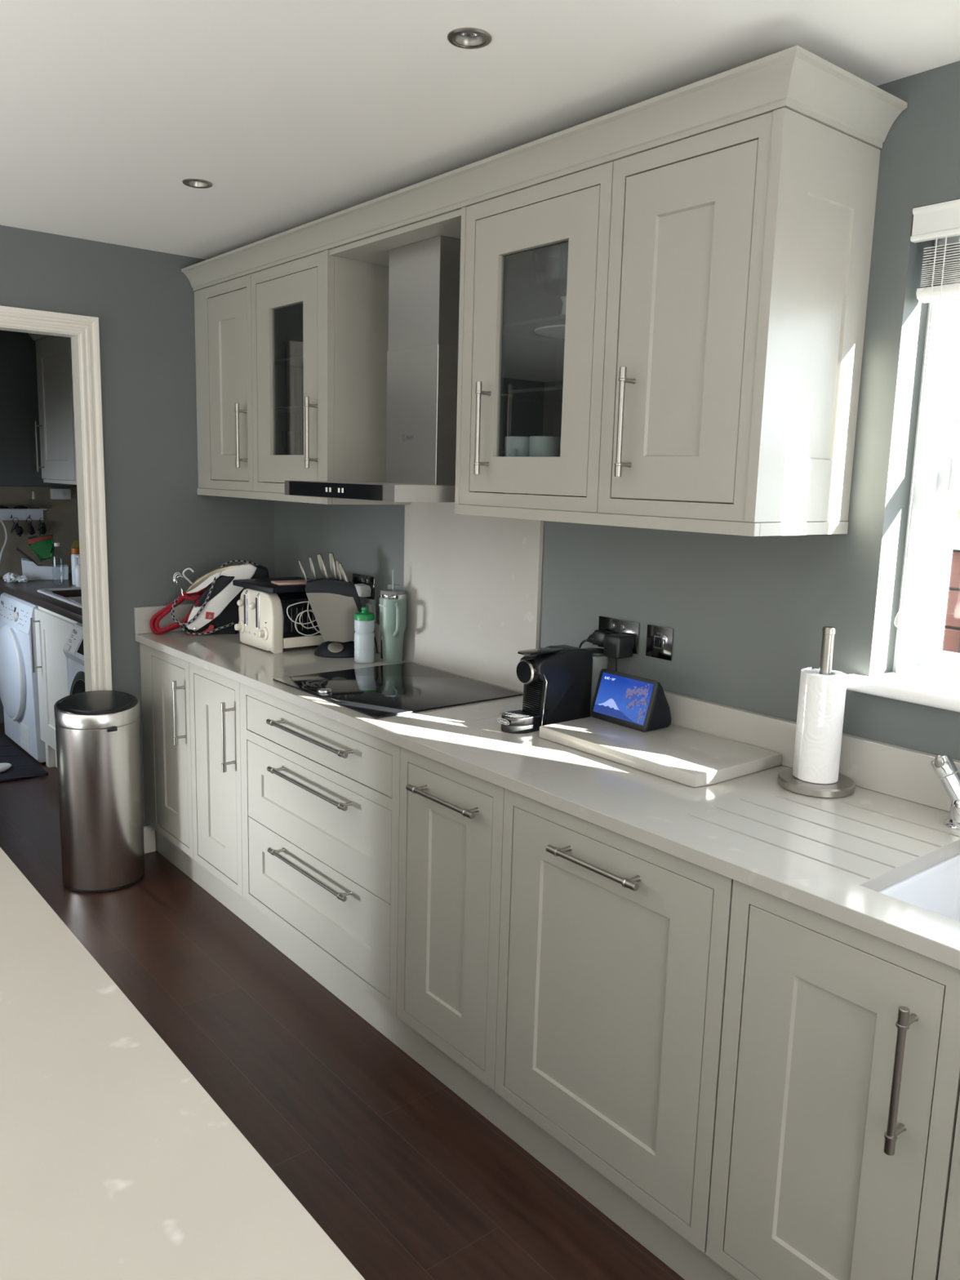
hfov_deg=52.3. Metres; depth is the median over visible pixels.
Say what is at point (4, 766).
slipper
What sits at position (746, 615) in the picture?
wall
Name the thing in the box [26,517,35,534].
bunch
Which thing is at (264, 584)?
tray
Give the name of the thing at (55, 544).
water bottle
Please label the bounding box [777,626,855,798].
paper towel holder
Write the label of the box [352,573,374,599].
double socket
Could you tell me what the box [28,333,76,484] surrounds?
upper cabinet
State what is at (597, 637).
plug
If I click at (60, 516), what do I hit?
wall tiles
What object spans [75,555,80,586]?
soap dispenser
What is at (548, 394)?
shelf
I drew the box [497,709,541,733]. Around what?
drip tray
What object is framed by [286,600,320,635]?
charging cable
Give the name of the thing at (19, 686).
washing machine
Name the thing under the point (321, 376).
upper cabinet
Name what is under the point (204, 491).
rail
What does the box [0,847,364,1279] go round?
island countertop
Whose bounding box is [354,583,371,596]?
plug
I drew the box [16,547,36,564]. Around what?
brush
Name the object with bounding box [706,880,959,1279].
base cabinet
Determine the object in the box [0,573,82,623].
countertop
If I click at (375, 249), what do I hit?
panel
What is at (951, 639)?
fence
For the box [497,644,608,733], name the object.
coffee machine
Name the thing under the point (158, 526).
wall
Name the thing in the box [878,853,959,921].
sink
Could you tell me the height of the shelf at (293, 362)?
0.008 m
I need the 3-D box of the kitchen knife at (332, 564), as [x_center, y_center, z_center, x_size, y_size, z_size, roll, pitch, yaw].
[-0.522,-0.237,3.493,0.038,0.153,0.013,0,10,-8]
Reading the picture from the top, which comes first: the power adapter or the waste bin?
the power adapter
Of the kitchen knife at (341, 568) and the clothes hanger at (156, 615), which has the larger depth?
the clothes hanger at (156, 615)
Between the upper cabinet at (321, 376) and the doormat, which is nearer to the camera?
the upper cabinet at (321, 376)
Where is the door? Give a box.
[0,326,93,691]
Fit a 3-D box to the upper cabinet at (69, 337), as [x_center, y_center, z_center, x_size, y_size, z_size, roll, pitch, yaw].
[-1.808,-1.204,4.961,0.328,0.840,0.600,-6,12,-39]
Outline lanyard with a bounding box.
[0,519,7,561]
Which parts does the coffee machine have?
lever, trim, tank lid, water tank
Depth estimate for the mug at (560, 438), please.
2.57 m
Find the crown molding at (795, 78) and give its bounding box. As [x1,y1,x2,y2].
[181,44,907,291]
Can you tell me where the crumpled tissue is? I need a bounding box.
[2,572,29,582]
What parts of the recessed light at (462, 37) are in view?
bulb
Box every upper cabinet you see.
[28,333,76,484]
[69,337,76,480]
[194,274,253,491]
[250,249,389,493]
[454,161,613,512]
[597,107,880,522]
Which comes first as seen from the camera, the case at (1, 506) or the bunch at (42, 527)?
the case at (1, 506)
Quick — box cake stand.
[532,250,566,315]
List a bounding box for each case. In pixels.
[0,505,8,508]
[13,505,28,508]
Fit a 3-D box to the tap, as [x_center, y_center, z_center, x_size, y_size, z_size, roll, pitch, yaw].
[0.959,0.282,1.777,0.080,0.205,0.363,0,10,-10]
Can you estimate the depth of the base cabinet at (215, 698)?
3.41 m
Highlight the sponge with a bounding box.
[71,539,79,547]
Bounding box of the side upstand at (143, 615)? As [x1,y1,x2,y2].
[133,603,239,634]
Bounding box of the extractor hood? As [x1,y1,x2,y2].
[284,235,460,502]
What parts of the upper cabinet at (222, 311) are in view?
door, handle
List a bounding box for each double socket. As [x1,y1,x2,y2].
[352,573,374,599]
[598,616,639,653]
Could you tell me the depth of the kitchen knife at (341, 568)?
3.47 m
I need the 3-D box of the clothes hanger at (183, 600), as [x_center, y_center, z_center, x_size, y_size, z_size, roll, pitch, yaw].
[-1.186,-0.140,3.882,0.222,0.233,0.016,-1,10,-16]
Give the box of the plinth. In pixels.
[155,830,737,1279]
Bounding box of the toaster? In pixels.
[234,588,327,653]
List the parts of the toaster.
lever knob, lever knob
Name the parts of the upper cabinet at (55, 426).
handle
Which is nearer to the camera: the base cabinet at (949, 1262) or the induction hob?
the base cabinet at (949, 1262)
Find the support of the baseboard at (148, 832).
attached to the wall at (158, 526)
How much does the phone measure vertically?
0.009 m
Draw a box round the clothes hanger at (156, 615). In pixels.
[149,572,205,634]
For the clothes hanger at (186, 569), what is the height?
0.255 m
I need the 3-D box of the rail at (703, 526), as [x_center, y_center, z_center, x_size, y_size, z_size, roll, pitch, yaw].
[0.366,-0.299,2.385,0.341,0.027,0.960,-6,12,-39]
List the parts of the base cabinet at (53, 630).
handle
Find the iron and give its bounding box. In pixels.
[186,562,257,632]
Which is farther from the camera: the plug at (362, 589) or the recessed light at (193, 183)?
the plug at (362, 589)
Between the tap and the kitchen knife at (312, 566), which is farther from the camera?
the kitchen knife at (312, 566)
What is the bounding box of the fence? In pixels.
[942,541,959,653]
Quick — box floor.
[0,723,684,1279]
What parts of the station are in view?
cord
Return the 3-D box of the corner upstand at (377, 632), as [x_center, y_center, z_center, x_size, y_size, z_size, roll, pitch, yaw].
[-0.584,-0.056,3.851,0.020,0.106,0.988,-6,12,-39]
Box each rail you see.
[196,488,410,504]
[454,504,848,536]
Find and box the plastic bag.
[27,534,54,561]
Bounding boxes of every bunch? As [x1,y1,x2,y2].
[10,517,22,536]
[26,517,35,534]
[37,517,46,536]
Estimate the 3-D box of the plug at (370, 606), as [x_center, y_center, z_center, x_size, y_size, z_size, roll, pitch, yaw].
[-0.395,-0.043,3.585,0.020,0.179,0.069,-6,12,-39]
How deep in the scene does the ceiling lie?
2.05 m
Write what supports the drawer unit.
on the floor
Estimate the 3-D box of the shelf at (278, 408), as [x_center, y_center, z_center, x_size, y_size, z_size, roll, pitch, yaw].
[-0.508,-0.809,3.427,0.283,0.008,0.492,-6,12,-39]
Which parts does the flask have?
lid, handle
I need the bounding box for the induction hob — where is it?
[272,662,523,718]
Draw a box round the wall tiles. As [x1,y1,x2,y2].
[0,486,79,575]
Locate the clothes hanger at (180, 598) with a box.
[154,573,200,632]
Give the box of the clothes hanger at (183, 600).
[154,575,202,633]
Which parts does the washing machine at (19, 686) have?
door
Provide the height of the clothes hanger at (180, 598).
0.233 m
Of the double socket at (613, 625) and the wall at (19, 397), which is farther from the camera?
the wall at (19, 397)
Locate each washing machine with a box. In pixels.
[0,592,81,763]
[62,622,85,695]
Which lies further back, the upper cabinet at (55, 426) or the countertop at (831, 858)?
the upper cabinet at (55, 426)
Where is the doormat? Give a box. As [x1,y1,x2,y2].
[0,732,48,782]
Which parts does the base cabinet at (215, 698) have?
handle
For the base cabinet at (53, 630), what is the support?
on the floor
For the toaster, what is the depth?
3.56 m
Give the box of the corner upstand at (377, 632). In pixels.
[353,622,381,653]
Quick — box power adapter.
[603,632,633,671]
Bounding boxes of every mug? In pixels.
[498,450,504,456]
[503,436,529,494]
[528,435,560,495]
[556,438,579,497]
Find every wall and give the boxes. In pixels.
[0,225,275,826]
[0,329,76,723]
[274,60,959,760]
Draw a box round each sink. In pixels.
[36,586,81,608]
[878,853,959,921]
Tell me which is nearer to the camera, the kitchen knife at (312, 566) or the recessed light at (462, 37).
the recessed light at (462, 37)
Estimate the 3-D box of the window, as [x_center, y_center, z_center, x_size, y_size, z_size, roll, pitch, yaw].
[1.226,-0.311,1.700,0.210,0.993,1.082,-6,12,-39]
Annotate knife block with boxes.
[305,577,362,657]
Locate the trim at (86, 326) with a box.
[0,305,111,690]
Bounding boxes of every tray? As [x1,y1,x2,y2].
[232,577,311,593]
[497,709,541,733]
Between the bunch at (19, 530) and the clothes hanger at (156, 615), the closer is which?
the clothes hanger at (156, 615)
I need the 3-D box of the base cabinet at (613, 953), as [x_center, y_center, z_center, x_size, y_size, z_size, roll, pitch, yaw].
[0.441,0.717,2.174,0.615,0.752,0.612,-6,12,-39]
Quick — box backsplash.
[402,502,543,692]
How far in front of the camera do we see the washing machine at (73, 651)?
4.37 m
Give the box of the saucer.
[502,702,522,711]
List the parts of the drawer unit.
handle, handle, handle, drawer, drawer, drawer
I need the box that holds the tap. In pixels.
[930,754,959,831]
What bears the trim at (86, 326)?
attached to the wall at (158, 526)
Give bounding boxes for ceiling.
[0,0,959,259]
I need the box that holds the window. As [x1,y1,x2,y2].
[846,235,959,712]
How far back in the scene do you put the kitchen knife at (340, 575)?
3.48 m
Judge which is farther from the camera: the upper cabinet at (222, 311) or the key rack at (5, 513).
the key rack at (5, 513)
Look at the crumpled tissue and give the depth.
5.51 m
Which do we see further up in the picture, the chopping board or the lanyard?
the lanyard
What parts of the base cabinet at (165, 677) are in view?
door, handle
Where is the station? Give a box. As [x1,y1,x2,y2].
[171,560,269,635]
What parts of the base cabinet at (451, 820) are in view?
handle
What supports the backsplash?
attached to the wall at (746, 615)
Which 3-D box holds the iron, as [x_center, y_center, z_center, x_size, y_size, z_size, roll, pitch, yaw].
[-1.020,-0.167,3.857,0.274,0.276,0.048,-1,10,-16]
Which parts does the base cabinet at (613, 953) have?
handle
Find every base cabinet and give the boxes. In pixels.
[30,605,78,767]
[139,642,193,858]
[188,662,242,897]
[396,746,504,1091]
[494,788,733,1253]
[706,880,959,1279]
[937,1094,959,1279]
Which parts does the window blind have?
acorn pull, acorn pull, pull cord, pull cord, rail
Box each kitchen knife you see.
[298,560,307,583]
[308,556,316,579]
[316,553,328,578]
[328,551,337,578]
[335,560,342,580]
[337,562,348,582]
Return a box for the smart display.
[590,668,671,732]
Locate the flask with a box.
[378,568,407,662]
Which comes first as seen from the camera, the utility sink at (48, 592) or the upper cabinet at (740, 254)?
the upper cabinet at (740, 254)
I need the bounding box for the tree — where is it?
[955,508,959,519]
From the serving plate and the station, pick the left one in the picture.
the station
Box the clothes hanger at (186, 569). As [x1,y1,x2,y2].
[182,568,194,583]
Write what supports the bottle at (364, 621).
on the countertop at (224, 655)
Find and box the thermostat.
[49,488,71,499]
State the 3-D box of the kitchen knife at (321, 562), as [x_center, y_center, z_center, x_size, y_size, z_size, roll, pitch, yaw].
[-0.554,-0.234,3.487,0.057,0.148,0.013,0,10,-8]
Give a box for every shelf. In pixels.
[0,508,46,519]
[274,355,302,367]
[275,404,303,413]
[500,386,563,403]
[502,314,565,342]
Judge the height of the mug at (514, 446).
0.150 m
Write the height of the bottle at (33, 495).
0.100 m
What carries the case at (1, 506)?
on the key rack at (5, 513)
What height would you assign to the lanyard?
0.294 m
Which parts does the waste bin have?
lid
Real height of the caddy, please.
0.118 m
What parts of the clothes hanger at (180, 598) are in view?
frame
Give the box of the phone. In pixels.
[271,579,310,585]
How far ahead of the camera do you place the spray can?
5.45 m
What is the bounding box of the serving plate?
[534,324,565,337]
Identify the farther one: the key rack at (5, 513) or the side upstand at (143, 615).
the key rack at (5, 513)
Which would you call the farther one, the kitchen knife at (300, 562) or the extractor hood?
the kitchen knife at (300, 562)
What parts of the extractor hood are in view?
control glass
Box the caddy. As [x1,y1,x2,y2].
[21,558,68,580]
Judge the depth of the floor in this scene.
2.46 m
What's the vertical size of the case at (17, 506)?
0.018 m
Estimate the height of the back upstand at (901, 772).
0.106 m
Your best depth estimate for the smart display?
2.48 m
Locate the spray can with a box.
[71,547,79,585]
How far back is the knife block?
3.48 m
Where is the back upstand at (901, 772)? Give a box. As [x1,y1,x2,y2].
[663,690,959,811]
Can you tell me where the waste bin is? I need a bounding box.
[53,690,145,893]
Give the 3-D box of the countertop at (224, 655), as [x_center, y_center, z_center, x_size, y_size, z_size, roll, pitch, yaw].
[-0.552,0.096,3.360,0.611,0.029,1.820,-6,12,-39]
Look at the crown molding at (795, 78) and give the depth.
2.08 m
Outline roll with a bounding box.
[792,667,847,783]
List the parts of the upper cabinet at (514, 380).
handle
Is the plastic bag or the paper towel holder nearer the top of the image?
the plastic bag
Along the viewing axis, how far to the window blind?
1.95 m
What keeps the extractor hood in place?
attached to the wall at (746, 615)
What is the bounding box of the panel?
[328,208,461,266]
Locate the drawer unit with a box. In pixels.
[240,683,399,1015]
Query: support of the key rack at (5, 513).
attached to the wall at (19, 397)
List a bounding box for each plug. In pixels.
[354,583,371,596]
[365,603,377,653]
[578,629,613,648]
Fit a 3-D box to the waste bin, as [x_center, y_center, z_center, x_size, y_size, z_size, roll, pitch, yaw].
[-1.434,0.565,3.697,0.298,0.708,0.303,-6,12,-39]
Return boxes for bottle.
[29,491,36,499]
[51,542,64,581]
[354,606,374,663]
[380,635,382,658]
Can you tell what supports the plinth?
on the floor
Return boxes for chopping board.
[539,716,782,786]
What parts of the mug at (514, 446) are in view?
handle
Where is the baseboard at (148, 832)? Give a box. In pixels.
[143,825,155,853]
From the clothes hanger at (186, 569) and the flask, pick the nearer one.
the flask
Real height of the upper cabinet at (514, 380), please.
0.756 m
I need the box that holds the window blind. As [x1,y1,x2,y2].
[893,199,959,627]
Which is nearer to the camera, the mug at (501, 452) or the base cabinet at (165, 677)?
the mug at (501, 452)
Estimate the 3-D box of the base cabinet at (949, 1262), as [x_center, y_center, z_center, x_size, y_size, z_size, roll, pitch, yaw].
[1.103,0.868,1.377,0.615,0.752,0.643,-6,12,-39]
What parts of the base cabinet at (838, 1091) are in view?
handle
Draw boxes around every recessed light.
[182,178,212,188]
[447,27,491,48]
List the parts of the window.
sill, sash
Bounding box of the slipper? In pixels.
[0,762,11,773]
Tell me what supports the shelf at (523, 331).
attached to the upper cabinet at (514, 380)
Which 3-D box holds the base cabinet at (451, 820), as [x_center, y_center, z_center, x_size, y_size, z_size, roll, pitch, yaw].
[0.119,0.644,2.563,0.615,0.752,0.406,-6,12,-39]
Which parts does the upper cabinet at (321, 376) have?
door, handle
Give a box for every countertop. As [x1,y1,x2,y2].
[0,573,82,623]
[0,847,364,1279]
[135,630,523,744]
[395,715,959,969]
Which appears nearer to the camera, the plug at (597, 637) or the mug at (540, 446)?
the mug at (540, 446)
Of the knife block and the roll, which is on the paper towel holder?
the roll
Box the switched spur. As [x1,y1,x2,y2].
[645,624,673,660]
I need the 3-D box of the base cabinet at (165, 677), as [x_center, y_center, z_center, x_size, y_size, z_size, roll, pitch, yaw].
[-1.004,0.387,3.916,0.615,0.752,0.480,-6,12,-39]
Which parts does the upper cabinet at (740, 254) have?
handle, door, panel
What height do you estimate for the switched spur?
0.085 m

